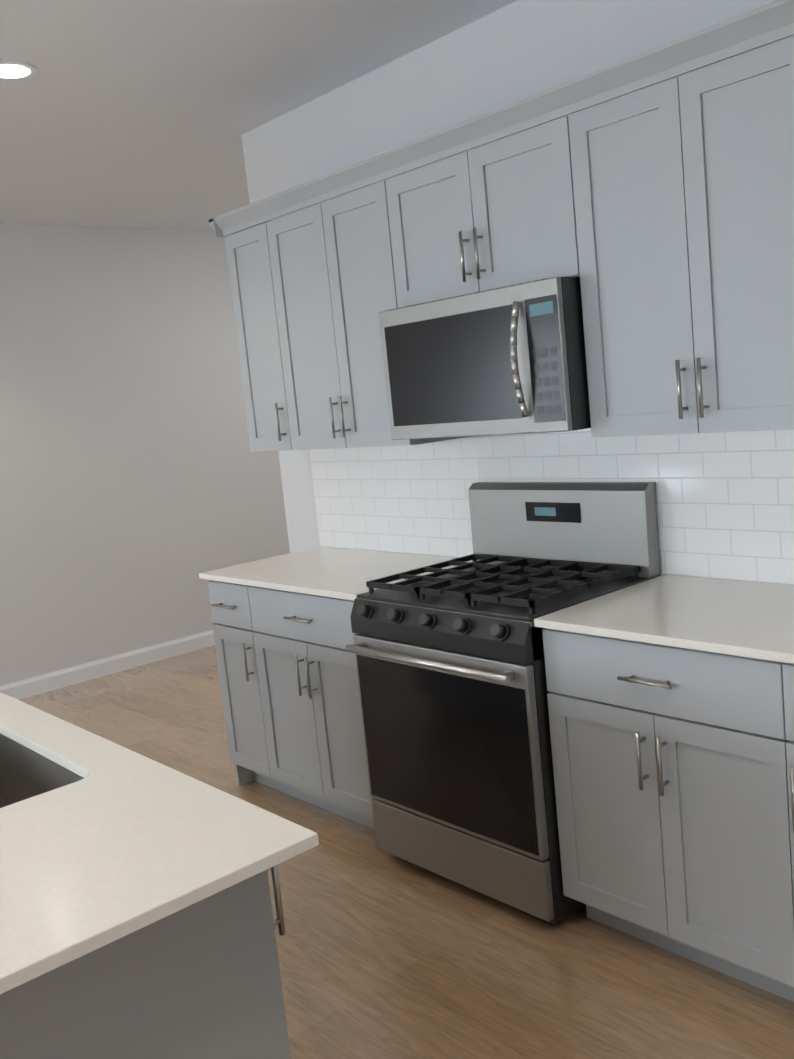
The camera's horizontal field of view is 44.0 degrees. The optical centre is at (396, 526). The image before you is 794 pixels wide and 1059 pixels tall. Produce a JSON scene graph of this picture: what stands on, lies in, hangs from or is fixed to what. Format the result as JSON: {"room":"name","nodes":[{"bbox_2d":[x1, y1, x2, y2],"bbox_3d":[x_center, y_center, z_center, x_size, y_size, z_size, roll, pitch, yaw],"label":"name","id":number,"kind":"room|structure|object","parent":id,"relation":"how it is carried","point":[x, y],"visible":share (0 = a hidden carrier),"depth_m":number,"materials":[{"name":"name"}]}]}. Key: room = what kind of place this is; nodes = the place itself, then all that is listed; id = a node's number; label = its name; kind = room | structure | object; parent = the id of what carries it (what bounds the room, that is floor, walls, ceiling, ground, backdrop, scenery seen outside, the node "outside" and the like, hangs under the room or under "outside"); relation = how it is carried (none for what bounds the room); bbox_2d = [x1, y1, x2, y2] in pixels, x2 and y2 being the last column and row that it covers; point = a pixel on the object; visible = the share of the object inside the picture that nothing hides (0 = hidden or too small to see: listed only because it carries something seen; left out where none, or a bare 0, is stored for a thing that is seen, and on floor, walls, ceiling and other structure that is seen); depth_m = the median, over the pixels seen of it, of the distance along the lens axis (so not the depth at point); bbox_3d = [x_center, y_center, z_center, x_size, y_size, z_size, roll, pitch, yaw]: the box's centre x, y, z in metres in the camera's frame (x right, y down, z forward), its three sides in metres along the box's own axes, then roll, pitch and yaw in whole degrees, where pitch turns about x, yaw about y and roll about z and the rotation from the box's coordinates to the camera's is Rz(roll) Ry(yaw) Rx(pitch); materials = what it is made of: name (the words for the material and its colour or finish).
{"room":"kitchen","nodes":[
{"label":"kitchen","id":0,"kind":"room"},
{"bbox_2d":[0,223,289,685],"bbox_3d":[-3.571,-0.087,4.662,9.900,2.748,0.150,-12,10,-40],"label":"wall","id":1,"kind":"structure","parent":0,"point":[141,488],"depth_m":6.15,"materials":[{"name":"white paint"}]},
{"bbox_2d":[0,630,214,699],"bbox_3d":[-3.384,1.219,4.775,9.600,0.105,0.016,-12,10,-40],"label":"baseboard","id":2,"kind":"structure","parent":1,"relation":"attached to","point":[33,686],"depth_m":6.14,"materials":[{"name":"white"}]},
{"bbox_2d":[0,0,516,230],"bbox_3d":[-1.181,-1.343,1.611,9.900,0.060,7.800,-12,10,-40],"label":"ceiling","id":3,"kind":"structure","parent":0,"point":[134,113],"depth_m":3.61,"materials":[{"name":"white paint"}]},
{"bbox_2d":[0,61,36,79],"bbox_3d":[-1.292,-1.521,3.280,0.170,0.007,0.170,-12,10,-40],"label":"recessed light","id":4,"kind":"object","parent":3,"relation":"in","point":[14,70],"visible":1,"depth_m":3.28,"materials":[{"name":"white plastic"}]},
{"bbox_2d":[20,645,793,1058],"bbox_3d":[-0.902,1.421,1.981,9.900,0.050,7.800,-12,10,-40],"label":"floor","id":5,"kind":"structure","parent":0,"point":[384,955],"depth_m":2.68,"materials":[{"name":"brown wood"}]},
{"bbox_2d":[0,868,290,1058],"bbox_3d":[-1.171,0.941,2.200,0.800,0.894,2.256,-12,10,-40],"label":"kitchen island","id":6,"kind":"object","parent":5,"relation":"on","point":[205,982],"depth_m":1.45,"materials":[{"name":"grey wood"}]},
{"bbox_2d":[0,692,318,999],"bbox_3d":[-1.328,0.516,2.017,1.105,0.020,2.422,-12,10,-40],"label":"island countertop","id":7,"kind":"structure","parent":6,"relation":"on","point":[108,855],"depth_m":1.47,"materials":[{"name":"white stone"}]},
{"bbox_2d":[0,728,87,803],"bbox_3d":[-0.865,0.601,1.897,0.438,0.232,0.588,-12,10,-40],"label":"sink","id":8,"kind":"object","parent":7,"relation":"in","point":[25,769],"depth_m":2.09,"materials":[{"name":"grey metal"}]},
{"bbox_2d":[207,580,373,828],"bbox_3d":[-0.188,0.620,3.858,0.640,0.892,0.998,-12,10,-40],"label":"base cabinet","id":9,"kind":"object","parent":5,"relation":"on","point":[287,669],"visible":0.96,"depth_m":3.66,"materials":[{"name":"grey wood"}]},
{"bbox_2d":[199,546,471,600],"bbox_3d":[-0.234,0.167,3.804,0.630,0.022,1.012,-12,10,-40],"label":"countertop","id":10,"kind":"structure","parent":9,"relation":"on","point":[341,573],"depth_m":3.76,"materials":[{"name":"stone"}]},
{"bbox_2d":[345,482,660,923],"bbox_3d":[0.341,0.503,3.143,0.707,1.205,0.750,-12,10,-40],"label":"range","id":11,"kind":"object","parent":5,"relation":"on","point":[451,675],"visible":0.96,"depth_m":2.99,"materials":[{"name":"grey metal"}]},
{"bbox_2d":[542,628,793,1001],"bbox_3d":[0.987,0.679,2.526,0.640,0.892,1.028,-12,10,-40],"label":"base cabinet","id":12,"kind":"object","parent":5,"relation":"on","point":[673,769],"visible":0.96,"depth_m":2.43,"materials":[{"name":"grey wood"}]},
{"bbox_2d":[534,574,793,663],"bbox_3d":[0.948,0.227,2.465,0.630,0.022,1.042,-12,10,-40],"label":"countertop","id":13,"kind":"structure","parent":12,"relation":"on","point":[750,619],"depth_m":2.54,"materials":[{"name":"stone"}]},
{"bbox_2d":[242,0,793,552],"bbox_3d":[1.318,-0.294,2.516,0.150,2.748,5.480,-12,10,-40],"label":"wall","id":14,"kind":"structure","parent":0,"point":[508,54],"depth_m":3.40,"materials":[{"name":"white paint"}]},
{"bbox_2d":[220,216,299,451],"bbox_3d":[-0.419,-0.764,4.020,0.324,0.880,0.357,-12,10,-40],"label":"upper cabinet","id":15,"kind":"object","parent":14,"relation":"attached to","point":[253,266],"depth_m":3.92,"materials":[{"name":"grey wood"}]},
{"bbox_2d":[272,176,471,449],"bbox_3d":[-0.127,-0.749,3.688,0.324,0.880,0.755,-12,10,-40],"label":"upper cabinet","id":16,"kind":"object","parent":14,"relation":"attached to","point":[334,255],"depth_m":3.54,"materials":[{"name":"grey wood"}]},
{"bbox_2d":[384,108,579,308],"bbox_3d":[0.353,-0.947,3.089,0.324,0.426,0.764,-12,10,-40],"label":"upper cabinet","id":17,"kind":"object","parent":14,"relation":"attached to","point":[500,213],"depth_m":2.94,"materials":[{"name":"grey wood"}]},
{"bbox_2d":[379,277,590,439],"bbox_3d":[0.342,-0.514,3.099,0.467,0.424,0.748,-12,10,-40],"label":"microwave","id":18,"kind":"object","parent":17,"relation":"attached to","point":[510,359],"visible":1,"depth_m":2.90,"materials":[{"name":"grey metal"}]},
{"bbox_2d":[309,428,793,583],"bbox_3d":[0.584,0.052,3.318,0.010,0.800,2.814,-12,10,-40],"label":"backsplash","id":19,"kind":"structure","parent":14,"relation":"attached to","point":[725,505],"depth_m":3.17,"materials":[{"name":"tile"}]},
{"bbox_2d":[568,24,793,436],"bbox_3d":[0.873,-0.698,2.555,0.324,0.880,0.741,-12,10,-40],"label":"upper cabinet","id":20,"kind":"object","parent":14,"relation":"attached to","point":[658,218],"depth_m":2.46,"materials":[{"name":"grey wood"}]}
]}

